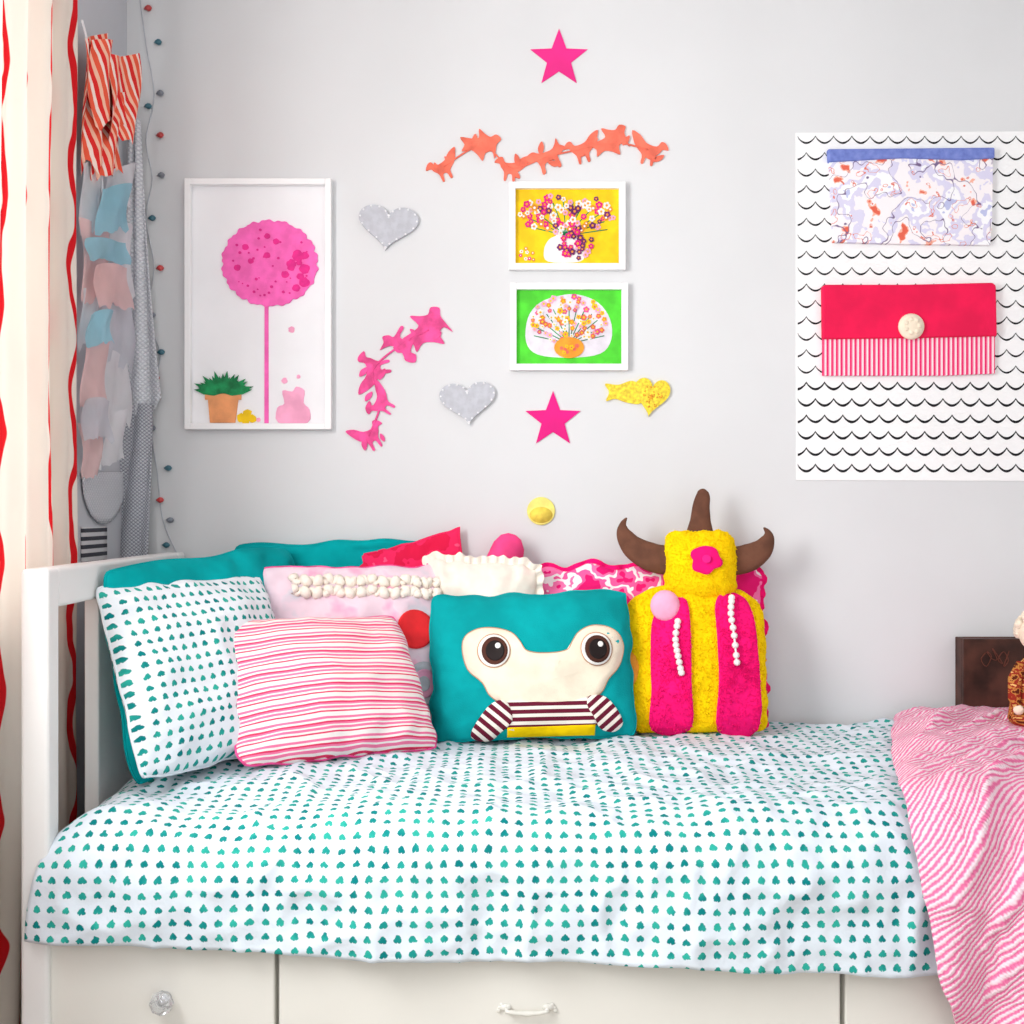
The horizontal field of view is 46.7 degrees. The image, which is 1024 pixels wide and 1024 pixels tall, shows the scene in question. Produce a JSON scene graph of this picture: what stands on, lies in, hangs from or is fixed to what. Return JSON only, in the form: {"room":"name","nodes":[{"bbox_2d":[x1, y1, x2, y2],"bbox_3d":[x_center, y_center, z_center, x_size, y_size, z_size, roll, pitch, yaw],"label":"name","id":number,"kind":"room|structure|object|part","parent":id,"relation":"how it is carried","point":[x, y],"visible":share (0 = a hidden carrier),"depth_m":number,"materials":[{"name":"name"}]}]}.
{"room":"bedroom","nodes":[
{"label":"bedroom","id":0,"kind":"room"},
{"bbox_2d":[76,0,126,817],"bbox_3d":[-1.140,-0.205,1.400,0.200,2.750,3.600,0,0,0],"label":"wall","id":1,"kind":"structure","parent":0,"point":[98,16],"depth_m":2.87,"materials":[{"name":"paint"}]},
{"bbox_2d":[0,0,77,1023],"bbox_3d":[-0.993,-0.075,2.333,0.041,2.430,0.722,0,0,0],"label":"curtain","id":2,"kind":"object","parent":1,"relation":"hanging from","point":[39,38],"visible":0.71,"depth_m":2.46,"materials":[{"name":"fabric"}]},
{"bbox_2d":[77,20,141,478],"bbox_3d":[-0.975,-0.626,2.879,0.045,1.099,0.427,0,0,0],"label":"garland","id":3,"kind":"object","parent":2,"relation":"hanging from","point":[113,83],"visible":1,"depth_m":2.83},
{"bbox_3d":[-0.990,-0.618,2.806,0.006,1.034,0.159,0,0,0],"label":"cord","id":4,"kind":"part","parent":3,"relation":"part of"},
{"bbox_2d":[81,527,106,561],"bbox_3d":[-1.036,0.107,2.941,0.006,0.142,0.169,0,0,0],"label":"folded cloth","id":5,"kind":"object","parent":1,"relation":"hanging from","point":[93,539],"visible":0.61,"depth_m":2.93,"materials":[{"name":"white fabric"}]},
{"bbox_2d":[82,472,123,523],"bbox_3d":[-1.034,-0.038,3.012,0.003,0.138,0.325,0,0,0],"label":"hanging bag","id":6,"kind":"object","parent":1,"relation":"attached to","point":[103,494],"visible":0.9,"depth_m":3.00,"materials":[{"name":"grey fabric"}]},
{"bbox_2d":[120,403,152,557],"bbox_3d":[-1.022,-0.039,3.151,0.133,0.499,0.022,0,0,0],"label":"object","id":7,"kind":"object","parent":1,"relation":"hanging from","point":[136,465],"visible":0.69,"depth_m":3.15,"materials":[{"name":"grey fabric"}]},
{"bbox_2d":[127,0,1023,724],"bbox_3d":[0.680,-0.205,3.250,3.840,2.750,0.100,0,0,0],"label":"wall","id":8,"kind":"structure","parent":0,"point":[870,588],"depth_m":3.20,"materials":[{"name":"paint"}]},
{"bbox_2d":[126,118,160,415],"bbox_3d":[-0.990,-0.650,3.163,0.111,0.798,0.022,0,0,0],"label":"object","id":9,"kind":"object","parent":8,"relation":"hanging from","point":[144,380],"visible":0.64,"depth_m":3.16,"materials":[{"name":"grey fabric"}]},
{"bbox_2d":[140,0,176,551],"bbox_3d":[-0.951,-0.636,3.190,0.114,1.533,0.017,0,0,0],"label":"string lights","id":10,"kind":"object","parent":8,"relation":"attached to","point":[160,500],"visible":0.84,"depth_m":3.19,"materials":[{"name":"coloured plastic"},{"name":"grey wire"}]},
{"bbox_3d":[-0.982,-1.093,3.190,0.023,0.017,0.017,0,0,0],"label":"bulb","id":11,"kind":"part","parent":10,"relation":"part of","materials":[{"name":"teal plastic"}]},
{"bbox_3d":[-0.982,-1.357,3.190,0.023,0.017,0.017,0,0,0],"label":"bulb","id":12,"kind":"part","parent":10,"relation":"part of","materials":[{"name":"red plastic"}]},
{"bbox_3d":[-0.971,-0.791,3.190,0.023,0.017,0.017,0,0,0],"label":"bulb","id":13,"kind":"part","parent":10,"relation":"part of","materials":[{"name":"teal plastic"}]},
{"bbox_3d":[-0.955,-1.265,3.190,0.023,0.017,0.017,0,0,0],"label":"bulb","id":14,"kind":"part","parent":10,"relation":"part of","materials":[{"name":"teal plastic"}]},
{"bbox_3d":[-0.949,-0.032,3.190,0.023,0.017,0.017,0,0,0],"label":"bulb","id":15,"kind":"part","parent":10,"relation":"part of","materials":[{"name":"red plastic"}]},
{"bbox_3d":[-0.949,-0.657,3.190,0.023,0.017,0.017,0,0,0],"label":"bulb","id":16,"kind":"part","parent":10,"relation":"part of","materials":[{"name":"red plastic"}]},
{"bbox_3d":[-0.949,-1.015,3.190,0.023,0.017,0.017,0,0,0],"label":"bulb","id":17,"kind":"part","parent":10,"relation":"part of","materials":[{"name":"red plastic"}]},
{"bbox_3d":[-0.949,-1.128,3.190,0.023,0.017,0.017,0,0,0],"label":"bulb","id":18,"kind":"part","parent":10,"relation":"part of","materials":[{"name":"grey plastic"}]},
{"bbox_3d":[-0.947,-0.431,3.190,0.023,0.017,0.017,0,0,0],"label":"bulb","id":19,"kind":"part","parent":10,"relation":"part of","materials":[{"name":"blue plastic"}]},
{"bbox_3d":[-0.947,-0.907,3.190,0.023,0.017,0.017,0,0,0],"label":"bulb","id":20,"kind":"part","parent":10,"relation":"part of","materials":[{"name":"grey plastic"}]},
{"bbox_3d":[-0.933,0.089,3.190,0.023,0.017,0.017,0,0,0],"label":"bulb","id":21,"kind":"part","parent":10,"relation":"part of","materials":[{"name":"teal plastic"}]},
{"bbox_3d":[-0.928,-0.118,3.190,0.023,0.017,0.017,0,0,0],"label":"bulb","id":22,"kind":"part","parent":10,"relation":"part of","materials":[{"name":"blue plastic"}]},
{"bbox_3d":[-0.922,0.021,3.190,0.023,0.017,0.017,0,0,0],"label":"bulb","id":23,"kind":"part","parent":10,"relation":"part of","materials":[{"name":"grey plastic"}]},
{"bbox_2d":[184,178,331,429],"bbox_3d":[-0.681,-0.558,3.186,0.393,0.672,0.028,0,0,0],"label":"picture frame","id":24,"kind":"object","parent":8,"relation":"attached to","point":[258,251],"visible":1,"depth_m":3.19,"materials":[{"name":"white painted wood"}]},
{"bbox_2d":[194,371,252,422],"bbox_3d":[-0.776,-0.310,3.190,0.160,0.139,0.008,0,0,0],"label":"plant pot","id":25,"kind":"object","parent":24,"relation":"on","point":[219,396],"depth_m":3.19,"materials":[{"name":"orange paper"}]},
{"bbox_2d":[237,409,255,422],"bbox_3d":[-0.715,-0.256,3.192,0.052,0.042,0.003,0,0,0],"label":"flower","id":26,"kind":"object","parent":24,"relation":"on","point":[243,415],"depth_m":3.19,"materials":[{"name":"yellow paper"}]},
{"bbox_3d":[-0.661,-0.405,3.192,0.011,0.335,0.003,0,0,0],"label":"tree stem","id":27,"kind":"part","parent":24,"relation":"part of","materials":[{"name":"pink paper"}]},
{"bbox_3d":[-0.652,-0.669,3.190,0.262,0.236,0.008,0,0,0],"label":"tree crown","id":28,"kind":"part","parent":24,"relation":"part of","materials":[{"name":"pink paper"}]},
{"bbox_2d":[359,205,418,249],"bbox_3d":[-0.332,-0.766,3.193,0.161,0.122,0.014,0,0,0],"label":"heart","id":29,"kind":"object","parent":8,"relation":"attached to","point":[387,228],"visible":1,"depth_m":3.19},
{"bbox_2d":[345,307,452,450],"bbox_3d":[-0.304,-0.359,3.197,0.289,0.389,0.006,0,0,0],"label":"garland","id":30,"kind":"object","parent":8,"relation":"attached to","point":[430,325],"visible":1,"depth_m":3.20},
{"bbox_3d":[-0.306,-0.349,3.197,0.166,0.290,0.006,0,0,0],"label":"cord","id":31,"kind":"part","parent":30,"relation":"part of","materials":[{"name":"pink paper"}]},
{"bbox_2d":[439,382,494,424],"bbox_3d":[-0.121,-0.293,3.193,0.151,0.116,0.014,0,0,0],"label":"heart","id":32,"kind":"object","parent":8,"relation":"attached to","point":[469,403],"visible":1,"depth_m":3.19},
{"bbox_2d":[527,497,554,524],"bbox_3d":[0.078,-0.003,3.196,0.076,0.076,0.007,0,0,0],"label":"disc","id":33,"kind":"object","parent":8,"relation":"attached to","point":[540,510],"visible":1,"depth_m":3.19,"materials":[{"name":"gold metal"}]},
{"bbox_2d":[426,125,668,181],"bbox_3d":[0.095,-0.968,3.197,0.655,0.154,0.006,0,0,0],"label":"garland","id":34,"kind":"object","parent":8,"relation":"attached to","point":[484,144],"visible":1,"depth_m":3.19,"materials":[{"name":"orange fabric"}]},
{"bbox_3d":[0.091,-0.964,3.197,0.553,0.075,0.005,0,0,0],"label":"cord","id":35,"kind":"part","parent":34,"relation":"part of","materials":[{"name":"pink fabric"}]},
{"bbox_2d":[526,392,579,442],"bbox_3d":[0.111,-0.256,3.198,0.149,0.142,0.003,0,0,0],"label":"star","id":36,"kind":"object","parent":8,"relation":"attached to","point":[552,419],"visible":1,"depth_m":3.20,"materials":[{"name":"pink paper"}]},
{"bbox_2d":[530,30,587,82],"bbox_3d":[0.127,-1.231,3.198,0.154,0.146,0.003,0,0,0],"label":"star","id":37,"kind":"object","parent":8,"relation":"attached to","point":[558,58],"visible":1,"depth_m":3.20,"materials":[{"name":"pink paper"}]},
{"bbox_2d":[509,182,625,270],"bbox_3d":[0.148,-0.769,3.190,0.313,0.236,0.020,0,0,0],"label":"picture frame","id":38,"kind":"object","parent":8,"relation":"attached to","point":[554,226],"visible":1,"depth_m":3.19,"materials":[{"name":"white wood"}]},
{"bbox_2d":[510,283,627,370],"bbox_3d":[0.153,-0.498,3.190,0.317,0.235,0.020,0,0,0],"label":"picture frame","id":39,"kind":"object","parent":8,"relation":"attached to","point":[554,326],"visible":1,"depth_m":3.19,"materials":[{"name":"white wood"}]},
{"bbox_2d":[605,378,669,416],"bbox_3d":[0.339,-0.309,3.195,0.176,0.105,0.011,0,0,0],"label":"cutout","id":40,"kind":"object","parent":8,"relation":"attached to","point":[642,391],"visible":1,"depth_m":3.19,"materials":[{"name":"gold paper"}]},
{"bbox_2d":[821,283,996,375],"bbox_3d":[1.066,-0.491,3.177,0.468,0.248,0.041,0,0,0],"label":"pouch","id":41,"kind":"object","parent":8,"relation":"attached to","point":[920,329],"visible":1,"depth_m":3.18,"materials":[{"name":"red fabric"}]},
{"bbox_2d":[796,131,1023,480],"bbox_3d":[1.096,-0.556,3.199,0.660,0.944,0.002,0,0,0],"label":"poster","id":42,"kind":"object","parent":8,"relation":"attached to","point":[955,427],"visible":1,"depth_m":3.20,"materials":[{"name":"white paper"}]},
{"bbox_2d":[827,148,994,245],"bbox_3d":[1.071,-0.848,3.187,0.448,0.260,0.020,0,0,0],"label":"pouch","id":43,"kind":"object","parent":8,"relation":"attached to","point":[902,196],"visible":1,"depth_m":3.18,"materials":[{"name":"fabric"}]},
{"bbox_3d":[0.730,1.220,1.450,3.940,0.100,3.700,0,0,0],"label":"floor","id":44,"kind":"structure","parent":0,"visible":0},
{"bbox_2d":[21,552,954,1023],"bbox_3d":[0.279,0.639,2.703,2.422,1.062,0.965,0,0,0],"label":"bed","id":45,"kind":"object","parent":44,"relation":"on","point":[60,984],"visible":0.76,"depth_m":2.26,"materials":[{"name":"white paint"}]},
{"bbox_3d":[-0.905,0.639,2.272,0.054,1.062,0.055,0,0,0],"label":"headboard post","id":46,"kind":"part","parent":45,"relation":"part of","materials":[{"name":"white paint"}]},
{"bbox_3d":[-0.905,0.146,2.712,0.050,0.077,0.825,0,0,0],"label":"headboard rail","id":47,"kind":"part","parent":45,"relation":"part of","materials":[{"name":"white paint"}]},
{"bbox_3d":[-0.901,0.417,2.833,0.031,0.465,0.585,0,0,0],"label":"headboard panel","id":48,"kind":"part","parent":45,"relation":"part of","materials":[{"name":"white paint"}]},
{"bbox_3d":[-0.661,0.926,2.232,0.046,0.046,0.024,0,0,0],"label":"knob glass","id":49,"kind":"part","parent":45,"relation":"part of","materials":[{"name":"white"}]},
{"bbox_3d":[-0.667,0.932,2.276,0.428,0.325,0.037,0,0,0],"label":"drawer","id":50,"kind":"part","parent":45,"relation":"part of","materials":[{"name":"beige paint"}]},
{"bbox_3d":[-0.905,0.639,3.155,0.054,1.062,0.060,0,0,0],"label":"headboard post","id":51,"kind":"part","parent":45,"relation":"part of","materials":[{"name":"white paint"}]},
{"bbox_2d":[24,718,937,977],"bbox_3d":[0.244,0.712,2.688,2.322,0.336,0.999,0,0,0],"label":"duvet","id":52,"kind":"object","parent":45,"relation":"on","point":[783,848],"visible":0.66,"depth_m":2.23,"materials":[{"name":"white fabric"}]},
{"bbox_2d":[96,576,274,777],"bbox_3d":[-0.676,0.354,2.668,0.211,0.403,0.512,0,0,29],"label":"pillow","id":53,"kind":"object","parent":52,"relation":"on","point":[171,646],"visible":0.73,"depth_m":2.52,"materials":[{"name":"white fabric"}]},
{"bbox_2d":[103,547,294,783],"bbox_3d":[-0.682,0.333,2.807,0.145,0.488,0.718,0,0,23],"label":"pillow","id":54,"kind":"object","parent":52,"relation":"on","point":[248,561],"visible":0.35,"depth_m":2.71,"materials":[{"name":"teal fabric"}]},
{"bbox_2d":[235,538,414,566],"bbox_3d":[-0.469,0.327,3.141,0.558,0.511,0.103,0,0,-3],"label":"pillow","id":55,"kind":"object","parent":52,"relation":"on","point":[332,553],"visible":0.13,"depth_m":3.15,"materials":[{"name":"teal fabric"}]},
{"bbox_2d":[234,615,436,766],"bbox_3d":[-0.435,0.407,2.754,0.529,0.323,0.226,0,0,-33],"label":"cushion","id":56,"kind":"object","parent":52,"relation":"on","point":[311,689],"visible":0.84,"depth_m":2.68,"materials":[{"name":"fabric"}]},
{"bbox_2d":[263,563,441,721],"bbox_3d":[-0.382,0.351,2.981,0.522,0.441,0.162,0,0,-17],"label":"cushion","id":57,"kind":"object","parent":52,"relation":"on","point":[404,593],"visible":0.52,"depth_m":2.97,"materials":[{"name":"pink fabric"}]},
{"bbox_2d":[414,661,431,704],"bbox_3d":[-0.221,0.431,2.972,0.104,0.110,0.042,0,-10,-18],"label":"print","id":58,"kind":"object","parent":57,"relation":"attached to","point":[423,669],"depth_m":2.97,"materials":[{"name":"pink fabric"}]},
{"bbox_2d":[419,676,429,690],"bbox_3d":[-0.222,0.431,2.975,0.039,0.041,0.014,0,0,-35],"label":"print","id":59,"kind":"object","parent":57,"relation":"attached to","point":[424,680],"depth_m":2.97,"materials":[{"name":"grey fabric"}]},
{"bbox_2d":[359,527,461,566],"bbox_3d":[-0.300,0.317,3.138,0.509,0.556,0.103,0,0,-4],"label":"cushion","id":60,"kind":"object","parent":52,"relation":"on","point":[448,542],"visible":0.16,"depth_m":3.15,"materials":[{"name":"fabric"}]},
{"bbox_2d":[422,551,543,596],"bbox_3d":[-0.088,0.339,3.051,0.344,0.473,0.133,0,0,-4],"label":"cushion","id":61,"kind":"object","parent":52,"relation":"on","point":[459,574],"visible":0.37,"depth_m":3.05,"materials":[{"name":"beige fabric"}]},
{"bbox_2d":[429,589,636,742],"bbox_3d":[0.051,0.383,2.959,0.520,0.374,0.171,0,0,-1],"label":"cushion","id":62,"kind":"object","parent":52,"relation":"on","point":[511,665],"visible":0.99,"depth_m":2.90,"materials":[{"name":"teal fabric"}]},
{"bbox_3d":[-0.048,0.512,2.906,0.108,0.114,0.056,0,0,14],"label":"arm","id":63,"kind":"part","parent":62,"relation":"part of"},
{"bbox_3d":[0.227,0.495,2.908,0.098,0.099,0.029,0,0,-19],"label":"arm","id":64,"kind":"part","parent":62,"relation":"part of"},
{"bbox_2d":[541,558,770,727],"bbox_3d":[0.360,0.348,3.114,0.644,0.449,0.132,0,0,-3],"label":"cushion","id":65,"kind":"object","parent":52,"relation":"on","point":[630,579],"visible":0.1,"depth_m":3.12,"materials":[{"name":"pink fabric"}]},
{"bbox_2d":[617,489,773,736],"bbox_3d":[0.482,0.258,3.031,0.408,0.639,0.162,0,0,-5],"label":"plush toy","id":66,"kind":"object","parent":52,"relation":"on","point":[698,660],"visible":0.94,"depth_m":2.99,"materials":[{"name":"yellow fabric"}]},
{"bbox_3d":[0.402,0.392,2.990,0.113,0.355,0.079,0,0,10],"label":"panel","id":67,"kind":"part","parent":66,"relation":"part of","materials":[{"name":"pink fabric"}]},
{"bbox_2d":[691,546,722,574],"bbox_3d":[0.494,0.122,3.004,0.079,0.073,0.026,0,-9,0],"label":"flower","id":68,"kind":"object","parent":66,"relation":"on","point":[705,560],"depth_m":3.00,"materials":[{"name":"pink fabric"}]},
{"bbox_3d":[0.570,0.386,3.003,0.119,0.373,0.087,0,-9,0],"label":"panel","id":69,"kind":"part","parent":66,"relation":"part of","materials":[{"name":"pink fabric"}]},
{"bbox_2d":[891,704,1023,1023],"bbox_3d":[1.098,0.781,2.627,0.691,0.598,1.059,0,0,0],"label":"throw blanket","id":70,"kind":"object","parent":52,"relation":"on","point":[959,769],"visible":0.96,"depth_m":2.20,"materials":[{"name":"pink fabric"}]},
{"bbox_2d":[955,637,1023,707],"bbox_3d":[1.315,0.447,3.165,0.240,0.222,0.062,0,0,0],"label":"storage box","id":71,"kind":"object","parent":70,"relation":"on","point":[983,665],"visible":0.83,"depth_m":3.14,"materials":[{"name":"brown wood"}]},
{"bbox_3d":[1.201,0.447,3.166,0.012,0.222,0.036,0,0,0],"label":"panel","id":72,"kind":"part","parent":71,"relation":"part of","materials":[{"name":"brown wood"}]},
{"bbox_3d":[1.315,0.344,3.166,0.216,0.012,0.036,0,0,0],"label":"lid","id":73,"kind":"part","parent":71,"relation":"part of","materials":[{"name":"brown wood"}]},
{"bbox_2d":[1007,611,1023,726],"bbox_3d":[1.285,0.380,2.868,0.162,0.295,0.199,0,0,0],"label":"doll","id":74,"kind":"object","parent":70,"relation":"on","point":[1015,715],"visible":1,"depth_m":2.88,"materials":[{"name":"fabric"}]},
{"bbox_2d":[487,533,523,558],"bbox_3d":[-0.059,0.279,3.140,0.182,0.446,0.099,0,0,0],"label":"cushion","id":75,"kind":"object","parent":45,"relation":"on","point":[509,545],"visible":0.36,"depth_m":3.11,"materials":[{"name":"pink fabric"}]},
{"bbox_3d":[0.029,0.945,2.248,0.117,0.021,0.022,0,0,0],"label":"handle","id":76,"kind":"part","parent":45,"relation":"part of","materials":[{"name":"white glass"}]},
{"bbox_3d":[0.091,0.932,2.276,1.070,0.325,0.037,0,0,0],"label":"drawer","id":77,"kind":"part","parent":45,"relation":"part of","materials":[{"name":"beige paint"}]},
{"bbox_3d":[1.042,0.932,2.276,0.814,0.325,0.037,0,0,0],"label":"drawer","id":78,"kind":"part","parent":45,"relation":"part of","materials":[{"name":"beige paint"}]}
]}

